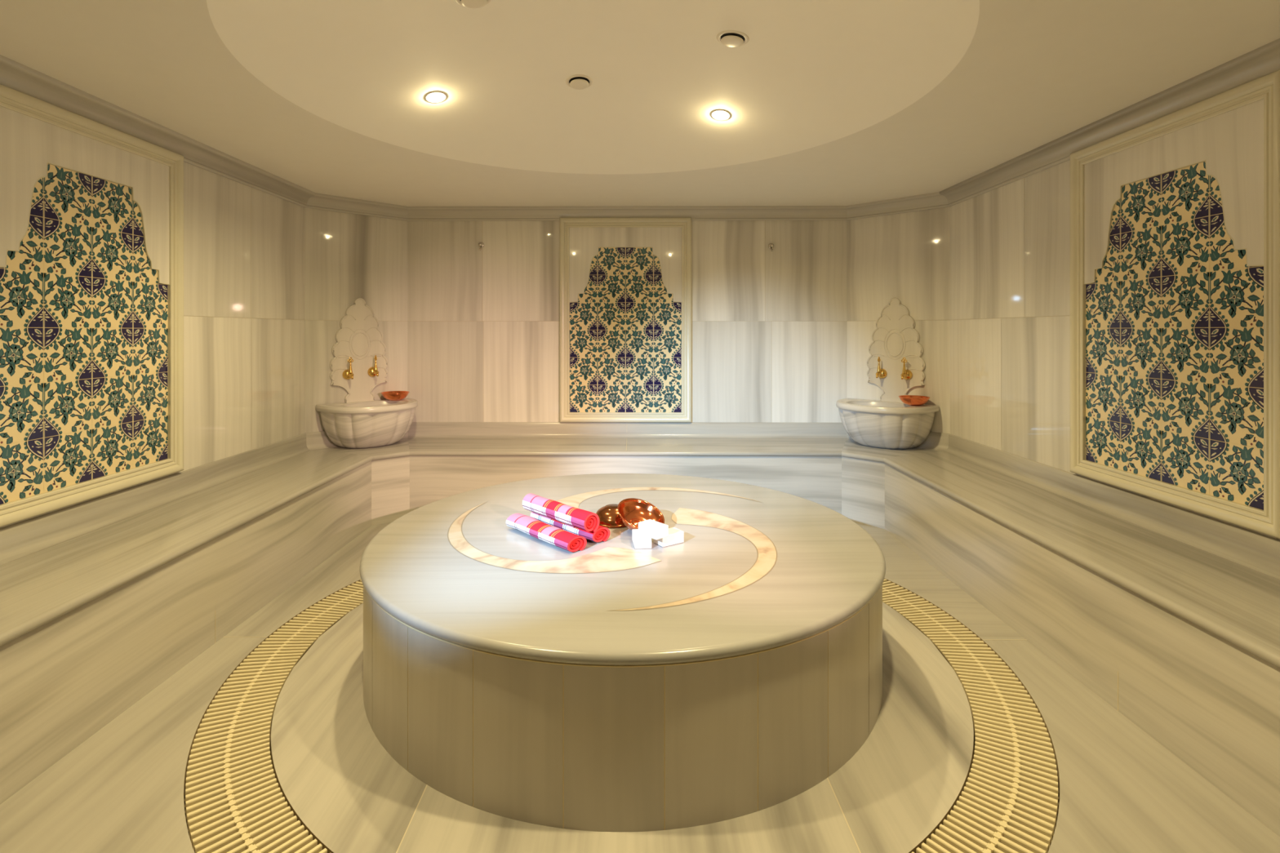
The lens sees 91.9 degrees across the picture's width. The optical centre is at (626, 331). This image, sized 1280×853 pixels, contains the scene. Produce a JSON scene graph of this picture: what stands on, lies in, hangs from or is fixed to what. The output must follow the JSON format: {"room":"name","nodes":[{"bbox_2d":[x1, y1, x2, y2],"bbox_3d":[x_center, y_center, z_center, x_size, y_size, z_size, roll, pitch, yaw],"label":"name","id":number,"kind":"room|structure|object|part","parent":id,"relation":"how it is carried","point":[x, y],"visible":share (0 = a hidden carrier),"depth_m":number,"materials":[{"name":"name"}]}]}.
{"room":"spa","nodes":[
{"label":"spa","id":0,"kind":"room"},
{"bbox_2d":[0,161,305,528],"bbox_3d":[-2.232,0.163,0.999,0.080,2.174,6.366,0,0,0],"label":"wall","id":1,"kind":"structure","parent":0,"point":[244,246],"depth_m":3.48,"materials":[{"name":"stone"}]},
{"bbox_2d":[0,84,183,527],"bbox_3d":[-2.164,-0.088,2.524,0.034,1.532,0.976,0,0,0],"label":"tiled panel","id":2,"kind":"object","parent":1,"relation":"attached to","point":[91,268],"visible":1,"depth_m":2.48,"materials":[{"name":"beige tile"}]},
{"bbox_2d":[0,54,315,207],"bbox_3d":[-2.147,-0.879,0.999,0.090,0.092,6.366,0,0,0],"label":"trim","id":3,"kind":"structure","parent":1,"relation":"attached to","point":[15,75],"depth_m":2.74,"materials":[{"name":"stone"}]},
{"bbox_2d":[305,208,407,432],"bbox_3d":[-1.940,0.163,4.463,0.720,2.174,0.080,0,0,-45],"label":"wall","id":4,"kind":"structure","parent":0,"point":[349,257],"depth_m":4.37,"materials":[{"name":"stone"}]},
{"bbox_2d":[305,192,408,221],"bbox_3d":[-1.880,-0.879,4.402,0.720,0.092,0.090,0,0,-45],"label":"trim","id":5,"kind":"structure","parent":4,"relation":"attached to","point":[320,201],"depth_m":4.39,"materials":[{"name":"stone"}]},
{"bbox_2d":[329,297,387,402],"bbox_3d":[-1.904,0.144,4.427,0.406,0.762,0.022,0,0,-45],"label":"basin backsplash","id":6,"kind":"structure","parent":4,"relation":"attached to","point":[359,338],"depth_m":4.42,"materials":[{"name":"stone"}]},
{"bbox_2d":[342,357,353,379],"bbox_3d":[-1.929,0.262,4.327,0.072,0.159,0.097,0,0,-45],"label":"tap","id":7,"kind":"object","parent":6,"relation":"attached to","point":[347,374],"visible":1,"depth_m":4.32,"materials":[{"name":"gold metal"}]},
{"bbox_3d":[-1.919,0.312,4.317,0.030,0.044,0.069,0,0,-45],"label":"spout","id":8,"kind":"part","parent":7,"relation":"part of","materials":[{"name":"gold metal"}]},
{"bbox_3d":[-1.924,0.256,4.322,0.026,0.074,0.026,0,0,-45],"label":"lever","id":9,"kind":"part","parent":7,"relation":"part of","materials":[{"name":"gold metal"}]},
{"bbox_2d":[367,355,378,377],"bbox_3d":[-1.804,0.252,4.450,0.072,0.159,0.097,0,0,-45],"label":"tap","id":10,"kind":"object","parent":6,"relation":"attached to","point":[372,371],"visible":1,"depth_m":4.45,"materials":[{"name":"gold metal"}]},
{"bbox_3d":[-1.794,0.302,4.440,0.030,0.044,0.069,0,0,-45],"label":"spout","id":11,"kind":"part","parent":10,"relation":"part of","materials":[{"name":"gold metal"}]},
{"bbox_3d":[-1.798,0.246,4.445,0.026,0.074,0.026,0,0,-45],"label":"lever","id":12,"kind":"part","parent":10,"relation":"part of","materials":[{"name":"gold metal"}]},
{"bbox_2d":[407,220,847,422],"bbox_3d":[0.004,0.163,4.715,3.316,2.174,0.080,0,0,0],"label":"wall","id":13,"kind":"structure","parent":0,"point":[769,328],"depth_m":4.67,"materials":[{"name":"stone"}]},
{"bbox_2d":[478,242,484,250],"bbox_3d":[-1.095,-0.638,4.658,0.042,0.065,0.050,0,0,0],"label":"robe hook","id":14,"kind":"object","parent":13,"relation":"attached to","point":[481,245],"visible":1,"depth_m":4.66,"materials":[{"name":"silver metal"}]},
{"bbox_2d":[559,217,691,422],"bbox_3d":[-0.006,-0.084,4.658,0.992,1.540,0.034,0,0,0],"label":"tiled panel","id":15,"kind":"object","parent":13,"relation":"attached to","point":[625,282],"visible":1,"depth_m":4.67,"materials":[{"name":"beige tile"}]},
{"bbox_2d":[407,205,847,221],"bbox_3d":[0.003,-0.879,4.630,3.316,0.092,0.090,0,0,0],"label":"trim","id":16,"kind":"structure","parent":13,"relation":"attached to","point":[695,212],"depth_m":4.64,"materials":[{"name":"stone"}]},
{"bbox_2d":[768,243,773,251],"bbox_3d":[1.089,-0.628,4.642,0.042,0.065,0.050,0,0,0],"label":"robe hook","id":17,"kind":"object","parent":13,"relation":"attached to","point":[771,246],"visible":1,"depth_m":4.64,"materials":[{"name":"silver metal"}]},
{"bbox_2d":[0,0,1279,206],"bbox_3d":[-0.021,-1.085,1.238,4.497,0.320,7.035,0,0,0],"label":"ceiling","id":18,"kind":"structure","parent":0,"point":[828,102],"depth_m":2.51,"materials":[{"name":"paint"}]},
{"bbox_2d":[425,91,446,102],"bbox_3d":[-0.854,-1.049,2.776,0.092,0.028,0.094,0,0,23],"label":"recessed light","id":19,"kind":"object","parent":18,"relation":"in","point":[434,96],"visible":1,"depth_m":2.77,"materials":[{"name":"white glass"}]},
{"bbox_3d":[-0.853,-1.045,2.776,0.080,0.006,0.080,-12,-6,0],"label":"bulb","id":20,"kind":"part","parent":19,"relation":"part of","materials":[{"name":"white glass"}]},
{"bbox_2d":[454,0,491,8],"bbox_3d":[-0.512,-1.109,2.074,0.124,0.035,0.123,0,0,41],"label":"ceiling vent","id":21,"kind":"object","parent":18,"relation":"attached to","point":[466,3],"visible":1,"depth_m":2.08,"materials":[{"name":"beige plastic"}]},
{"bbox_2d":[565,74,592,89],"bbox_3d":[-0.213,-1.121,2.801,0.124,0.032,0.123,0,0,-12],"label":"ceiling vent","id":22,"kind":"object","parent":18,"relation":"attached to","point":[578,82],"visible":1,"depth_m":2.78,"materials":[{"name":"beige plastic"}]},
{"bbox_2d":[711,109,730,120],"bbox_3d":[0.460,-1.053,3.018,0.094,0.027,0.092,0,0,41],"label":"recessed light","id":23,"kind":"object","parent":18,"relation":"in","point":[719,114],"visible":1,"depth_m":3.01,"materials":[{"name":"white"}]},
{"bbox_3d":[0.459,-1.048,3.017,0.080,0.006,0.080,9,-10,1],"label":"bulb","id":24,"kind":"part","parent":23,"relation":"part of","materials":[{"name":"white glass"}]},
{"bbox_2d":[716,30,749,47],"bbox_3d":[0.406,-1.112,2.365,0.123,0.034,0.124,0,0,13],"label":"valve","id":25,"kind":"object","parent":18,"relation":"attached to","point":[730,38],"visible":1,"depth_m":2.34,"materials":[{"name":"beige plastic"}]},
{"bbox_2d":[0,522,1279,852],"bbox_3d":[-0.021,1.277,1.238,4.497,0.055,7.035,0,0,0],"label":"floor","id":26,"kind":"structure","parent":0,"point":[122,789],"depth_m":1.75,"materials":[{"name":"stone"}]},
{"bbox_2d":[0,433,373,804],"bbox_3d":[-1.918,0.969,0.997,0.548,0.562,6.366,0,0,0],"label":"bench","id":27,"kind":"object","parent":26,"relation":"on","point":[104,599],"visible":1,"depth_m":2.29,"materials":[{"name":"beige stone"}]},
{"bbox_3d":[-2.168,0.744,0.999,0.048,0.112,6.366,0,0,0],"label":"skirting","id":28,"kind":"part","parent":27,"relation":"part of","materials":[{"name":"stone"}]},
{"bbox_3d":[-1.918,0.816,0.997,0.548,0.032,6.366,0,0,0],"label":"seat","id":29,"kind":"part","parent":27,"relation":"part of","materials":[{"name":"stone"}]},
{"bbox_2d":[305,431,409,525],"bbox_3d":[-1.716,0.969,4.236,0.720,0.562,0.557,0,0,-45],"label":"bench","id":30,"kind":"object","parent":26,"relation":"on","point":[390,464],"visible":0.72,"depth_m":4.08,"materials":[{"name":"beige stone"}]},
{"bbox_3d":[-1.895,0.744,4.418,0.721,0.112,0.048,0,0,-45],"label":"skirting","id":31,"kind":"part","parent":30,"relation":"part of","materials":[{"name":"stone"}]},
{"bbox_3d":[-1.716,0.816,4.236,0.721,0.032,0.557,0,0,-45],"label":"seat","id":32,"kind":"part","parent":30,"relation":"part of","materials":[{"name":"stone"}]},
{"bbox_2d":[315,397,417,448],"bbox_3d":[-1.738,0.651,4.302,0.653,0.298,0.407,0,0,-45],"label":"basin","id":33,"kind":"object","parent":30,"relation":"on","point":[384,422],"visible":0.99,"depth_m":4.16,"materials":[{"name":"beige stone"}]},
{"bbox_2d":[381,391,409,400],"bbox_3d":[-1.680,0.473,4.506,0.196,0.058,0.196,0,0,0],"label":"copper bowl","id":34,"kind":"object","parent":33,"relation":"on","point":[389,395],"visible":1,"depth_m":4.45,"materials":[{"name":"orange metal"}]},
{"bbox_2d":[185,578,1057,852],"bbox_3d":[-0.012,1.278,2.520,2.902,0.055,2.902,0,0,0],"label":"drain grate","id":35,"kind":"object","parent":26,"relation":"in","point":[1008,802],"visible":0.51,"depth_m":1.82,"materials":[{"name":"beige plastic"}]},
{"bbox_2d":[360,473,885,831],"bbox_3d":[-0.012,1.025,2.520,1.970,0.450,1.970,0,0,0],"label":"platform","id":36,"kind":"object","parent":26,"relation":"on","point":[721,673],"visible":1,"depth_m":1.71,"materials":[{"name":"stone"}]},
{"bbox_2d":[506,513,586,551],"bbox_3d":[-0.315,0.771,2.385,0.096,0.057,0.395,0,0,-45],"label":"rolled towel","id":37,"kind":"object","parent":36,"relation":"on","point":[552,535],"visible":1,"depth_m":2.33,"materials":[{"name":"fabric"}]},
{"bbox_2d":[530,511,610,542],"bbox_3d":[-0.234,0.771,2.482,0.095,0.056,0.395,0,0,-45],"label":"rolled towel","id":38,"kind":"object","parent":36,"relation":"on","point":[602,533],"visible":0.57,"depth_m":2.37,"materials":[{"name":"fabric"}]},
{"bbox_2d":[522,493,599,532],"bbox_3d":[-0.265,0.714,2.440,0.077,0.077,0.395,0,0,-45],"label":"rolled towel","id":39,"kind":"object","parent":38,"relation":"on","point":[588,521],"visible":1,"depth_m":2.38,"materials":[{"name":"fabric"}]},
{"bbox_2d":[595,503,626,528],"bbox_3d":[-0.053,0.768,2.606,0.184,0.062,0.184,0,0,0],"label":"copper bowl","id":40,"kind":"object","parent":36,"relation":"on","point":[608,515],"visible":0.56,"depth_m":2.54,"materials":[{"name":"orange metal"}]},
{"bbox_2d":[617,497,664,530],"bbox_3d":[0.059,0.744,2.480,0.179,0.111,0.198,0,0,38],"label":"copper bowl","id":41,"kind":"object","parent":36,"relation":"on","point":[632,511],"visible":0.64,"depth_m":2.54,"materials":[{"name":"orange metal"}]},
{"bbox_2d":[631,528,651,548],"bbox_3d":[0.058,0.779,2.326,0.063,0.042,0.100,0,0,-6],"label":"soap bar","id":42,"kind":"object","parent":36,"relation":"on","point":[640,541],"visible":0.85,"depth_m":2.28,"materials":[{"name":"white"}]},
{"bbox_2d":[638,519,668,539],"bbox_3d":[0.100,0.736,2.301,0.062,0.042,0.100,0,0,-42],"label":"soap bar","id":43,"kind":"object","parent":42,"relation":"on","point":[650,528],"visible":1,"depth_m":2.28,"materials":[{"name":"white"}]},
{"bbox_2d":[653,527,684,546],"bbox_3d":[0.160,0.779,2.344,0.100,0.042,0.062,0,0,-33],"label":"soap bar","id":44,"kind":"object","parent":36,"relation":"on","point":[676,535],"visible":0.7,"depth_m":2.32,"materials":[{"name":"white"}]},
{"bbox_2d":[407,422,847,514],"bbox_3d":[0.001,0.969,4.391,3.316,0.562,0.569,0,0,0],"label":"bench","id":45,"kind":"object","parent":26,"relation":"on","point":[803,460],"visible":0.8,"depth_m":4.13,"materials":[{"name":"beige stone"}]},
{"bbox_3d":[0.003,0.744,4.651,3.316,0.112,0.048,0,0,0],"label":"skirting","id":46,"kind":"part","parent":45,"relation":"part of","materials":[{"name":"stone"}]},
{"bbox_3d":[0.001,0.816,4.391,3.316,0.032,0.569,0,0,0],"label":"seat","id":47,"kind":"part","parent":45,"relation":"part of","materials":[{"name":"stone"}]},
{"bbox_2d":[841,431,949,528],"bbox_3d":[1.713,0.969,4.207,0.568,0.562,0.721,0,0,-45],"label":"bench","id":48,"kind":"object","parent":26,"relation":"on","point":[863,467],"visible":0.7,"depth_m":4.04,"materials":[{"name":"beige stone"}]},
{"bbox_2d":[835,398,938,448],"bbox_3d":[1.740,0.651,4.276,0.407,0.298,0.653,0,0,-45],"label":"basin","id":49,"kind":"object","parent":48,"relation":"on","point":[870,423],"visible":0.98,"depth_m":4.14,"materials":[{"name":"beige stone"}]},
{"bbox_2d":[897,395,930,405],"bbox_3d":[1.949,0.473,4.194,0.196,0.058,0.196,0,0,-40],"label":"copper bowl","id":50,"kind":"object","parent":49,"relation":"on","point":[910,400],"visible":1,"depth_m":4.14,"materials":[{"name":"orange metal"}]},
{"bbox_3d":[1.713,0.816,4.207,0.568,0.032,0.721,0,0,-45],"label":"seat","id":51,"kind":"part","parent":48,"relation":"part of","materials":[{"name":"stone"}]},
{"bbox_3d":[1.898,0.744,4.390,0.048,0.112,0.721,0,0,-45],"label":"skirting","id":52,"kind":"part","parent":48,"relation":"part of","materials":[{"name":"stone"}]},
{"bbox_2d":[883,433,1279,836],"bbox_3d":[1.871,0.969,0.969,0.548,0.562,6.366,0,0,0],"label":"bench","id":53,"kind":"object","parent":26,"relation":"on","point":[1170,615],"visible":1,"depth_m":2.17,"materials":[{"name":"beige stone"}]},
{"bbox_3d":[1.871,0.816,0.969,0.548,0.032,6.366,0,0,0],"label":"seat","id":54,"kind":"part","parent":53,"relation":"part of","materials":[{"name":"stone"}]},
{"bbox_3d":[2.121,0.744,0.968,0.048,0.112,6.366,0,0,0],"label":"skirting","id":55,"kind":"part","parent":53,"relation":"part of","materials":[{"name":"stone"}]},
{"bbox_2d":[847,206,950,433],"bbox_3d":[1.943,0.163,4.435,0.080,2.174,0.721,0,0,-45],"label":"wall","id":56,"kind":"structure","parent":0,"point":[905,257],"depth_m":4.36,"materials":[{"name":"stone"}]},
{"bbox_2d":[866,297,925,402],"bbox_3d":[1.907,0.144,4.399,0.022,0.762,0.406,0,0,-45],"label":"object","id":57,"kind":"structure","parent":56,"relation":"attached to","point":[895,338],"depth_m":4.39,"materials":[{"name":"stone"}]},
{"bbox_2d":[875,356,887,378],"bbox_3d":[1.807,0.262,4.424,0.097,0.159,0.072,0,0,-45],"label":"tap","id":58,"kind":"object","parent":57,"relation":"attached to","point":[882,373],"visible":1,"depth_m":4.42,"materials":[{"name":"gold metal"}]},
{"bbox_3d":[1.797,0.312,4.414,0.069,0.044,0.030,0,0,-45],"label":"spout","id":59,"kind":"part","parent":58,"relation":"part of","materials":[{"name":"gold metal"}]},
{"bbox_3d":[1.802,0.256,4.419,0.026,0.074,0.026,0,0,-45],"label":"lever","id":60,"kind":"part","parent":58,"relation":"part of","materials":[{"name":"gold metal"}]},
{"bbox_2d":[901,357,912,379],"bbox_3d":[1.931,0.262,4.299,0.097,0.159,0.072,0,0,-45],"label":"tap","id":61,"kind":"object","parent":57,"relation":"attached to","point":[906,374],"visible":1,"depth_m":4.29,"materials":[{"name":"gold metal"}]},
{"bbox_3d":[1.921,0.312,4.289,0.069,0.044,0.030,0,0,-45],"label":"spout","id":62,"kind":"part","parent":61,"relation":"part of","materials":[{"name":"gold metal"}]},
{"bbox_3d":[1.925,0.256,4.293,0.026,0.074,0.026,0,0,-45],"label":"lever","id":63,"kind":"part","parent":61,"relation":"part of","materials":[{"name":"gold metal"}]},
{"bbox_3d":[1.925,0.202,4.293,0.011,0.039,0.042,0,0,-45],"label":"crown handle","id":64,"kind":"part","parent":61,"relation":"part of","materials":[{"name":"gold metal"}]},
{"bbox_2d":[846,191,948,220],"bbox_3d":[1.883,-0.879,4.375,0.090,0.092,0.721,0,0,-45],"label":"trim","id":65,"kind":"structure","parent":56,"relation":"attached to","point":[933,200],"depth_m":4.36,"materials":[{"name":"stone"}]},
{"bbox_2d":[950,160,1279,539],"bbox_3d":[2.185,0.163,0.967,0.080,2.174,6.366,0,0,0],"label":"wall","id":66,"kind":"structure","parent":0,"point":[1010,243],"depth_m":3.44,"materials":[{"name":"stone"}]},
{"bbox_2d":[939,38,1279,206],"bbox_3d":[2.100,-0.879,0.968,0.090,0.092,6.366,0,0,0],"label":"trim","id":67,"kind":"structure","parent":66,"relation":"attached to","point":[1261,61],"depth_m":2.60,"materials":[{"name":"stone"}]},
{"bbox_2d":[1070,69,1279,538],"bbox_3d":[2.139,-0.088,2.492,0.034,1.532,0.976,0,0,0],"label":"tiled panel","id":68,"kind":"object","parent":66,"relation":"attached to","point":[1175,273],"visible":1,"depth_m":2.39,"materials":[{"name":"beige tile"}]}
]}

